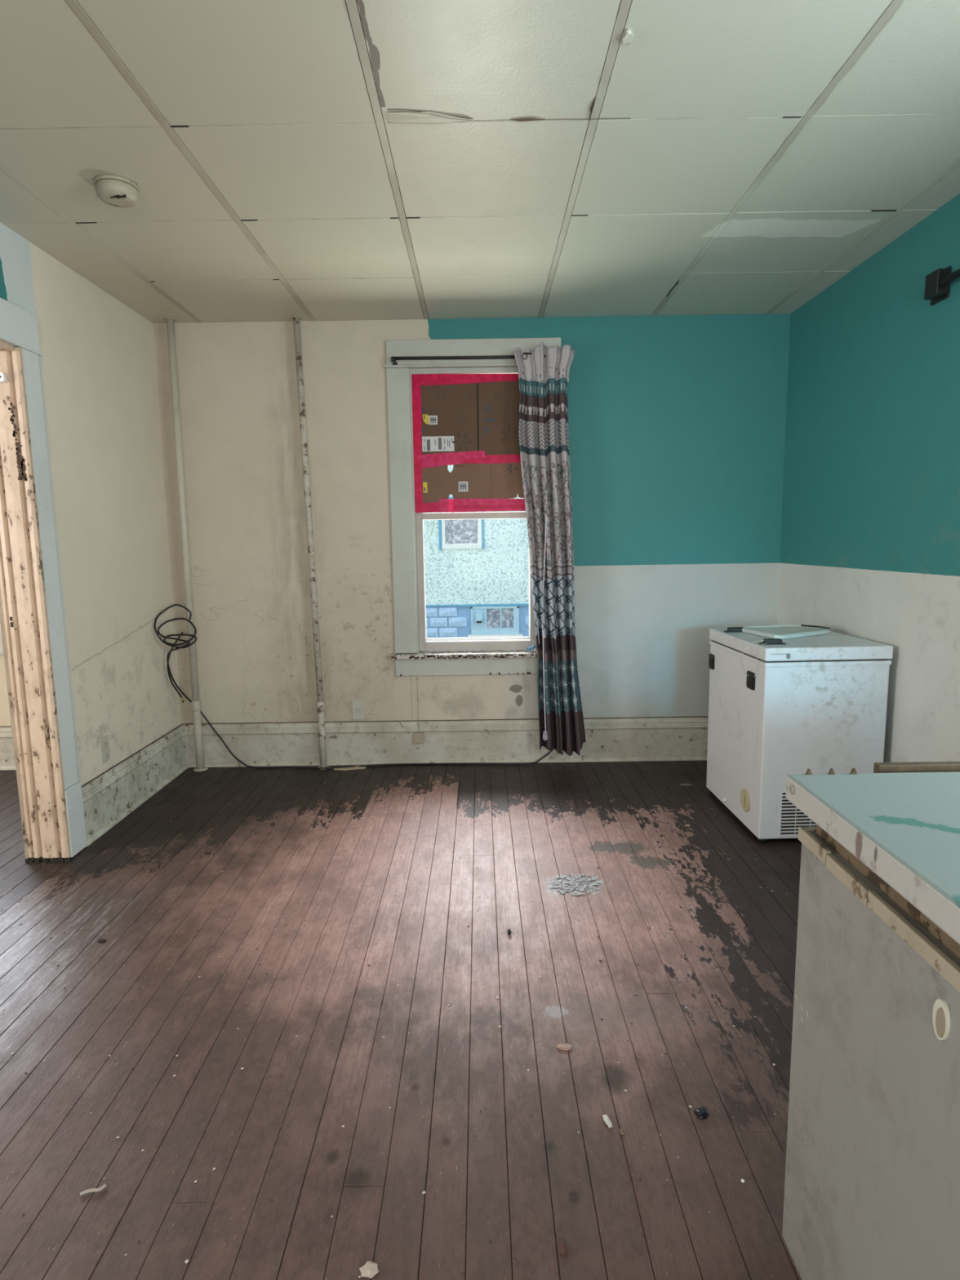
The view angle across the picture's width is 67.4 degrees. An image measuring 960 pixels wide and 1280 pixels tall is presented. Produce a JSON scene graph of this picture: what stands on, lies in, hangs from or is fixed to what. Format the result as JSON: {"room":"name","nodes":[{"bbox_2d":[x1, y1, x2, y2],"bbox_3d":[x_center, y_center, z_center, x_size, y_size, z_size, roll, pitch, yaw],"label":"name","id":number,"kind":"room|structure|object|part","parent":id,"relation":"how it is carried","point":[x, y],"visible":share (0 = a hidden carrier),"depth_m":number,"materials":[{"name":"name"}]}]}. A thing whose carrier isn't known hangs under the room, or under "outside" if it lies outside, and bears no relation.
{"room":"kitchen","nodes":[
{"label":"kitchen","id":0,"kind":"room"},
{"bbox_2d":[0,222,182,859],"bbox_3d":[-1.783,-0.114,1.207,0.125,2.485,5.624,-1,8,0],"label":"wall","id":1,"kind":"structure","parent":0,"point":[97,364],"depth_m":3.30,"materials":[{"name":"paint"}]},
{"bbox_2d":[0,297,87,862],"bbox_3d":[-1.773,-0.014,1.704,0.188,2.150,2.480,-1,8,0],"label":"door frame","id":2,"kind":"structure","parent":1,"relation":"in","point":[50,792],"depth_m":2.82,"materials":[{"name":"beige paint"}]},
{"bbox_2d":[0,372,7,382],"bbox_3d":[-1.790,-0.971,2.665,0.069,0.033,0.019,-1,8,0],"label":"clip","id":3,"kind":"object","parent":2,"relation":"attached to","point":[3,379],"visible":1,"depth_m":2.66,"materials":[{"name":"white plastic"}]},
{"bbox_3d":[-1.720,-1.011,1.562,0.028,0.138,2.475,-1,8,0],"label":"head casing","id":4,"kind":"part","parent":2,"relation":"part of","materials":[{"name":"white wood"}]},
{"bbox_3d":[-1.708,-0.248,2.850,0.026,1.713,0.108,-1,8,0],"label":"casing","id":5,"kind":"part","parent":2,"relation":"part of","materials":[{"name":"beige wood"}]},
{"bbox_2d":[99,734,110,764],"bbox_3d":[-1.705,0.497,3.277,0.010,0.118,0.070,-1,8,0],"label":"wall outlet","id":6,"kind":"object","parent":1,"relation":"attached to","point":[104,741],"visible":1,"depth_m":3.27,"materials":[{"name":"beige plastic"}]},
{"bbox_2d":[102,739,107,747],"bbox_3d":[-1.703,0.471,3.273,0.003,0.030,0.035,-1,8,0],"label":"socket","id":7,"kind":"object","parent":6,"relation":"attached to","point":[104,741],"depth_m":3.27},
{"bbox_2d":[103,751,108,759],"bbox_3d":[-1.702,0.523,3.280,0.003,0.030,0.035,-1,8,0],"label":"socket","id":8,"kind":"object","parent":6,"relation":"attached to","point":[105,753],"depth_m":3.28,"materials":[{"name":"beige plastic"}]},
{"bbox_2d":[81,723,188,846],"bbox_3d":[-1.691,0.680,3.596,0.037,0.252,1.105,-1,8,0],"label":"baseboard","id":9,"kind":"structure","parent":1,"relation":"attached to","point":[108,797],"depth_m":3.48,"materials":[{"name":"white wood"}]},
{"bbox_3d":[-1.696,0.587,3.584,0.030,0.060,1.105,-1,8,0],"label":"cap moulding","id":10,"kind":"part","parent":9,"relation":"part of","materials":[{"name":"beige wood"}]},
{"bbox_3d":[-1.678,0.794,3.612,0.014,0.019,1.105,-1,8,0],"label":"shoe moulding","id":11,"kind":"part","parent":9,"relation":"part of","materials":[{"name":"white wood"}]},
{"bbox_2d":[0,313,790,727],"bbox_3d":[-1.136,-0.524,4.090,6.170,2.485,0.200,-1,8,0],"label":"wall","id":12,"kind":"structure","parent":0,"point":[677,424],"depth_m":3.96,"materials":[{"name":"paint"}]},
{"bbox_2d":[0,623,3,654],"bbox_3d":[-3.054,-0.688,3.960,1.020,1.560,0.036,-1,8,0],"label":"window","id":13,"kind":"structure","parent":12,"relation":"in","point":[1,639],"depth_m":4.04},
{"bbox_3d":[-3.054,-0.688,3.960,1.020,1.560,0.036,-1,8,0],"label":"casing","id":14,"kind":"part","parent":13,"relation":"part of","materials":[{"name":"beige wood"}]},
{"bbox_2d":[0,725,16,770],"bbox_3d":[-2.933,0.623,4.133,2.144,0.252,0.037,-1,8,0],"label":"baseboard","id":15,"kind":"structure","parent":12,"relation":"attached to","point":[7,762],"depth_m":4.13,"materials":[{"name":"beige wood"}]},
{"bbox_3d":[-2.934,0.530,4.124,2.144,0.060,0.030,-1,8,0],"label":"cap moulding","id":16,"kind":"part","parent":15,"relation":"part of","materials":[{"name":"beige wood"}]},
{"bbox_3d":[-2.931,0.739,4.138,2.144,0.019,0.014,-1,8,0],"label":"shoe moulding","id":17,"kind":"part","parent":15,"relation":"part of","materials":[{"name":"beige wood"}]},
{"bbox_2d":[351,700,364,719],"bbox_3d":[-0.696,0.400,4.114,0.068,0.112,0.010,-1,8,0],"label":"wall outlet","id":18,"kind":"object","parent":12,"relation":"attached to","point":[357,706],"visible":1,"depth_m":4.11,"materials":[{"name":"beige plastic"}]},
{"bbox_2d":[355,707,360,712],"bbox_3d":[-0.696,0.400,4.111,0.034,0.030,0.003,-1,8,0],"label":"socket","id":19,"kind":"object","parent":18,"relation":"attached to","point":[357,709],"depth_m":4.11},
{"bbox_2d":[413,686,424,743],"bbox_3d":[-0.351,0.398,4.093,0.058,0.380,0.045,-1,8,0],"label":"box","id":20,"kind":"object","parent":12,"relation":"attached to","point":[418,736],"visible":1,"depth_m":4.09,"materials":[{"name":"beige paint"}]},
{"bbox_2d":[184,715,708,767],"bbox_3d":[-0.013,0.581,4.129,3.347,0.252,0.037,-1,8,0],"label":"baseboard","id":21,"kind":"structure","parent":12,"relation":"attached to","point":[646,738],"depth_m":4.13,"materials":[{"name":"beige wood"}]},
{"bbox_3d":[-0.014,0.488,4.119,3.347,0.060,0.030,-1,8,0],"label":"cap moulding","id":22,"kind":"part","parent":21,"relation":"part of","materials":[{"name":"beige wood"}]},
{"bbox_3d":[-0.011,0.698,4.133,3.347,0.019,0.014,-1,8,0],"label":"shoe moulding","id":23,"kind":"part","parent":21,"relation":"part of","materials":[{"name":"beige wood"}]},
{"bbox_2d":[384,337,560,675],"bbox_3d":[-0.021,-0.713,4.045,0.990,1.812,0.279,-1,8,0],"label":"window","id":24,"kind":"structure","parent":12,"relation":"in","point":[415,655],"depth_m":3.98,"materials":[{"name":"paint"}]},
{"bbox_3d":[-0.427,-0.689,3.955,0.123,1.539,0.025,-1,8,0],"label":"casing","id":25,"kind":"part","parent":24,"relation":"part of","materials":[{"name":"paint"}]},
{"bbox_2d":[426,520,435,554],"bbox_3d":[-0.285,-0.597,4.198,0.051,0.196,0.014,-1,8,0],"label":"strand","id":26,"kind":"object","parent":24,"relation":"hanging from","point":[433,522],"visible":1,"depth_m":4.19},
{"bbox_3d":[-0.286,-0.632,4.193,0.051,0.124,0.014,-1,8,0],"label":"blade","id":27,"kind":"part","parent":26,"relation":"part of","materials":[{"name":"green plant"}]},
{"bbox_2d":[411,373,525,512],"bbox_3d":[-0.030,-1.073,3.929,0.682,0.736,0.010,-1,8,0],"label":"cardboard cover","id":28,"kind":"object","parent":24,"relation":"attached to","point":[469,423],"visible":0.98,"depth_m":3.93,"materials":[{"name":"brown cardboard"}]},
{"bbox_2d":[391,355,546,364],"bbox_3d":[-0.019,-1.473,3.792,0.893,0.034,0.084,-1,8,0],"label":"curtain rod","id":29,"kind":"object","parent":24,"relation":"attached to","point":[393,359],"visible":0.73,"depth_m":3.75,"materials":[{"name":"black metal"}]},
{"bbox_3d":[-0.019,-1.476,3.763,0.867,0.019,0.017,-1,8,0],"label":"rod","id":30,"kind":"part","parent":29,"relation":"part of","materials":[{"name":"black metal"}]},
{"bbox_2d":[513,342,586,755],"bbox_3d":[0.384,-0.450,3.895,0.386,2.198,0.110,-1,8,0],"label":"curtain","id":31,"kind":"object","parent":29,"relation":"hanging from","point":[544,432],"visible":1,"depth_m":3.87,"materials":[{"name":"fabric"}]},
{"bbox_3d":[-0.026,-1.065,4.007,0.674,0.757,0.035,-1,8,0],"label":"sash","id":32,"kind":"part","parent":24,"relation":"part of","materials":[{"name":"paint"}]},
{"bbox_3d":[-0.034,-1.535,3.837,0.930,0.127,0.027,-1,8,0],"label":"head casing","id":33,"kind":"part","parent":24,"relation":"part of","materials":[{"name":"paint"}]},
{"bbox_3d":[-0.015,-0.326,4.066,0.674,0.775,0.035,-1,8,0],"label":"sash","id":34,"kind":"part","parent":24,"relation":"part of","materials":[{"name":"paint"}]},
{"bbox_2d":[526,644,537,652],"bbox_3d":[0.289,0.048,4.041,0.062,0.040,0.028,-1,8,0],"label":"scrap","id":35,"kind":"object","parent":24,"relation":"on","point":[533,648],"visible":1,"depth_m":4.03,"materials":[{"name":"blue plastic"}]},
{"bbox_2d":[511,737,534,755],"bbox_3d":[0.247,0.607,4.127,0.135,0.105,0.003,-1,8,0],"label":"cover plate","id":36,"kind":"object","parent":12,"relation":"attached to","point":[520,745],"visible":1,"depth_m":4.13,"materials":[{"name":"beige plastic"}]},
{"bbox_2d":[0,760,801,1279],"bbox_3d":[-1.117,1.157,1.384,6.170,0.100,6.024,-1,8,0],"label":"floor","id":37,"kind":"structure","parent":0,"point":[340,1204],"depth_m":1.89,"materials":[{"name":"brown wood"}]},
{"bbox_2d":[80,1183,106,1195],"bbox_3d":[-0.765,1.090,1.426,0.047,0.007,0.013,-5,9,-25],"label":"twig","id":38,"kind":"object","parent":37,"relation":"on","point":[98,1189],"visible":1,"depth_m":1.42,"materials":[{"name":"beige wood"}]},
{"bbox_2d":[97,938,106,942],"bbox_3d":[-1.224,0.972,2.332,0.028,0.006,0.020,-1,8,0],"label":"clod","id":39,"kind":"object","parent":37,"relation":"on","point":[100,940],"visible":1,"depth_m":2.33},
{"bbox_2d":[162,316,208,771],"bbox_3d":[-1.605,-0.469,3.927,0.078,2.434,0.078,-1,8,0],"label":"pipe","id":40,"kind":"object","parent":37,"relation":"on","point":[196,703],"visible":1,"depth_m":3.90,"materials":[{"name":"beige metal"}]},
{"bbox_2d":[289,315,329,769],"bbox_3d":[-0.922,-0.479,3.926,0.101,2.434,0.069,-1,8,0],"label":"pipe","id":41,"kind":"object","parent":37,"relation":"on","point":[320,704],"visible":1,"depth_m":3.91,"materials":[{"name":"beige metal"}]},
{"bbox_2d":[333,766,366,770],"bbox_3d":[-0.734,0.724,4.065,0.180,0.008,0.040,-3,8,-12],"label":"shard","id":42,"kind":"object","parent":37,"relation":"on","point":[353,767],"visible":1,"depth_m":4.05},
{"bbox_2d":[154,604,554,768],"bbox_3d":[-0.630,0.263,3.936,2.149,0.952,0.255,-1,8,0],"label":"cable","id":43,"kind":"object","parent":37,"relation":"on","point":[157,632],"visible":0.98,"depth_m":4.07,"materials":[{"name":"rubber"}]},
{"bbox_2d":[166,631,184,702],"bbox_3d":[-1.651,0.154,3.906,0.064,0.399,0.091,7,11,43],"label":"cable","id":44,"kind":"object","parent":43,"relation":"hanging from","point":[179,637],"visible":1,"depth_m":3.88,"materials":[{"name":"rubber"}]},
{"bbox_2d":[359,1261,379,1278],"bbox_3d":[-0.195,1.104,1.264,0.031,0.009,0.026,-6,9,-33],"label":"plaster","id":45,"kind":"object","parent":37,"relation":"on","point":[370,1268],"visible":1,"depth_m":1.26,"materials":[{"name":"beige paint"}]},
{"bbox_2d":[1,765,787,1277],"bbox_3d":[0.019,0.915,2.622,3.204,0.004,2.924,-1,8,0],"label":"chips","id":46,"kind":"object","parent":37,"relation":"on","point":[496,997],"visible":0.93,"depth_m":1.90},
{"bbox_2d":[559,1240,568,1255],"bbox_3d":[0.150,1.094,1.298,0.016,0.010,0.027,-1,8,0],"label":"clod","id":47,"kind":"object","parent":37,"relation":"on","point":[563,1249],"visible":1,"depth_m":1.29,"materials":[{"name":"brown soil"}]},
{"bbox_2d":[555,1044,572,1050],"bbox_3d":[0.212,1.022,1.813,0.042,0.009,0.018,0,8,6],"label":"chip","id":48,"kind":"object","parent":37,"relation":"on","point":[562,1046],"visible":1,"depth_m":1.81,"materials":[{"name":"beige wood"}]},
{"bbox_2d":[550,873,601,895],"bbox_3d":[0.357,0.904,2.669,0.179,0.003,0.174,2,8,18],"label":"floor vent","id":49,"kind":"object","parent":37,"relation":"on","point":[562,891],"visible":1,"depth_m":2.66,"materials":[{"name":"grey metal"}]},
{"bbox_2d":[602,1114,612,1128],"bbox_3d":[0.279,1.053,1.578,0.012,0.010,0.038,-3,8,-17],"label":"plastic sliver","id":50,"kind":"object","parent":37,"relation":"on","point":[606,1118],"visible":1,"depth_m":1.57,"materials":[{"name":"white plastic"}]},
{"bbox_2d":[618,1128,625,1135],"bbox_3d":[0.306,1.057,1.549,0.013,0.010,0.015,-1,8,0],"label":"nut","id":51,"kind":"object","parent":37,"relation":"on","point":[621,1131],"visible":1,"depth_m":1.55,"materials":[{"name":"brown"}]},
{"bbox_2d":[679,783,692,786],"bbox_3d":[1.062,0.746,3.719,0.065,0.007,0.025,-1,8,0],"label":"chip","id":52,"kind":"object","parent":37,"relation":"on","point":[682,784],"visible":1,"depth_m":3.71,"materials":[{"name":"grey"}]},
{"bbox_2d":[693,1106,709,1119],"bbox_3d":[0.492,1.046,1.597,0.030,0.013,0.025,-5,9,-27],"label":"lump","id":53,"kind":"object","parent":37,"relation":"on","point":[701,1113],"visible":1,"depth_m":1.59,"materials":[{"name":"plastic"}]},
{"bbox_2d":[706,626,893,843],"bbox_3d":[1.373,0.382,3.255,0.560,0.848,0.660,-1,8,-2],"label":"chest freezer","id":54,"kind":"object","parent":37,"relation":"on","point":[778,708],"visible":0.84,"depth_m":2.95,"materials":[{"name":"white metal"}]},
{"bbox_2d":[742,624,830,639],"bbox_3d":[1.414,-0.045,3.291,0.349,0.028,0.323,-2,8,-12],"label":"lid","id":55,"kind":"object","parent":54,"relation":"on","point":[788,631],"visible":0.94,"depth_m":3.28,"materials":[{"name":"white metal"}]},
{"bbox_3d":[1.344,0.713,2.976,0.218,0.200,0.006,-1,8,-1],"label":"vent panel","id":56,"kind":"part","parent":54,"relation":"part of","materials":[{"name":"white metal"}]},
{"bbox_3d":[1.389,0.010,3.205,0.519,0.054,0.657,-1,8,-1],"label":"lid","id":57,"kind":"part","parent":54,"relation":"part of","materials":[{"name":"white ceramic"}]},
{"bbox_2d":[782,768,959,1279],"bbox_3d":[0.843,0.725,0.675,0.682,0.894,1.137,-1,8,0],"label":"chest freezer","id":58,"kind":"object","parent":37,"relation":"on","point":[872,1182],"visible":1,"depth_m":0.98,"materials":[{"name":"grey metal"}]},
{"bbox_3d":[0.839,0.313,0.618,0.677,0.042,1.137,-1,8,0],"label":"lid","id":59,"kind":"part","parent":58,"relation":"part of","materials":[{"name":"white metal"}]},
{"bbox_2d":[873,761,959,773],"bbox_3d":[1.064,0.642,1.260,0.795,0.892,0.018,-1,8,0],"label":"wooden board","id":60,"kind":"object","parent":37,"relation":"on","point":[907,766],"visible":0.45,"depth_m":1.19,"materials":[{"name":"brown wood"}]},
{"bbox_2d":[0,0,959,323],"bbox_3d":[-1.153,-1.340,1.037,6.170,0.088,6.024,-1,8,0],"label":"ceiling","id":61,"kind":"structure","parent":0,"point":[312,160],"depth_m":2.16,"materials":[{"name":"tile"}]},
{"bbox_2d":[93,174,139,208],"bbox_3d":[-1.185,-1.459,2.354,0.136,0.053,0.136,-1,8,0],"label":"smoke detector","id":62,"kind":"object","parent":61,"relation":"attached to","point":[117,191],"visible":1,"depth_m":2.32,"materials":[{"name":"plastic"}]},
{"bbox_3d":[-1.186,-1.480,2.351,0.136,0.010,0.136,-1,8,0],"label":"mounting plate","id":63,"kind":"part","parent":62,"relation":"part of","materials":[{"name":"plastic"}]},
{"bbox_2d":[622,28,634,44],"bbox_3d":[0.345,-1.409,1.684,0.026,0.013,0.049,-1,8,0],"label":"paint blister","id":64,"kind":"object","parent":61,"relation":"attached to","point":[628,37],"visible":1,"depth_m":1.68,"materials":[{"name":"paint"}]},
{"bbox_2d":[708,653,715,670],"bbox_3d":[1.128,0.105,3.501,0.008,0.074,0.072,-1,8,-2],"label":"latch","id":65,"kind":"object","parent":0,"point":[712,655],"depth_m":3.49,"materials":[{"name":"black plastic"}]},
{"bbox_2d":[746,670,755,690],"bbox_3d":[1.142,0.170,3.031,0.008,0.074,0.084,-1,8,-1],"label":"latch","id":66,"kind":"object","parent":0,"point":[750,674],"depth_m":3.02,"materials":[{"name":"black plastic"}]},
{"bbox_2d":[777,193,959,762],"bbox_3d":[1.796,-0.165,1.202,0.200,2.485,5.626,-1,8,-1],"label":"wall","id":67,"kind":"structure","parent":0,"point":[870,541],"depth_m":2.94,"materials":[{"name":"paint"}]},
{"bbox_2d":[924,266,959,306],"bbox_3d":[1.632,-1.111,1.411,0.068,0.105,2.500,-1,8,0],"label":"curtain rod","id":68,"kind":"object","parent":67,"relation":"attached to","point":[937,283],"visible":1,"depth_m":2.55,"materials":[{"name":"black metal"}]},
{"bbox_3d":[1.662,-1.276,2.600,0.008,0.105,0.100,-1,8,0],"label":"wall plate","id":69,"kind":"part","parent":68,"relation":"part of","materials":[{"name":"black metal"}]},
{"bbox_3d":[1.619,-1.097,1.368,0.032,0.026,2.410,-1,8,1],"label":"rod","id":70,"kind":"part","parent":68,"relation":"part of","materials":[{"name":"black metal"}]},
{"label":"outside","id":71,"kind":"structure","parent":0,"visible":0},
{"bbox_3d":[0.026,0.707,10.317,28.000,0.200,11.756,-1,8,0],"label":"ground","id":72,"kind":"structure","parent":71,"visible":0},
{"bbox_2d":[423,464,528,638],"bbox_3d":[-0.022,-2.967,12.965,12.800,6.350,3.500,-1,8,0],"label":"house","id":73,"kind":"structure","parent":72,"relation":"on","point":[477,575],"depth_m":11.97,"materials":[{"name":"blue paint"}]},
{"bbox_3d":[-0.304,-1.912,11.865,0.550,0.670,0.010,-1,8,0],"label":"pane","id":74,"kind":"part","parent":73,"relation":"part of","materials":[{"name":"glass"}]},
{"bbox_3d":[-0.304,-1.917,11.844,0.746,0.855,0.050,-1,8,0],"label":"blue trim","id":75,"kind":"part","parent":73,"relation":"part of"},
{"bbox_3d":[-0.021,-0.364,12.085,0.201,0.335,0.020,-1,8,0],"label":"blank panel","id":76,"kind":"part","parent":73,"relation":"part of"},
{"bbox_2d":[475,613,482,622],"bbox_3d":[-0.017,-0.368,12.024,0.110,0.160,0.100,-1,8,0],"label":"vent hood","id":77,"kind":"object","parent":73,"relation":"attached to","point":[478,615],"depth_m":11.98,"materials":[{"name":"white metal"}]},
{"bbox_3d":[0.223,-0.368,12.089,0.230,0.335,0.010,-1,8,0],"label":"pane","id":78,"kind":"part","parent":73,"relation":"part of","materials":[{"name":"glass"}]},
{"bbox_3d":[0.251,-0.336,12.084,0.805,0.472,0.090,-1,8,0],"label":"basement frame","id":79,"kind":"part","parent":73,"relation":"part of","materials":[{"name":"paint"}]},
{"bbox_3d":[0.258,-0.075,12.095,0.920,0.043,0.120,-1,8,0],"label":"basement sill","id":80,"kind":"part","parent":73,"relation":"part of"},
{"bbox_3d":[0.458,-0.371,12.089,0.210,0.335,0.010,-1,8,0],"label":"pane","id":81,"kind":"part","parent":73,"relation":"part of","materials":[{"name":"glass"}]}
]}

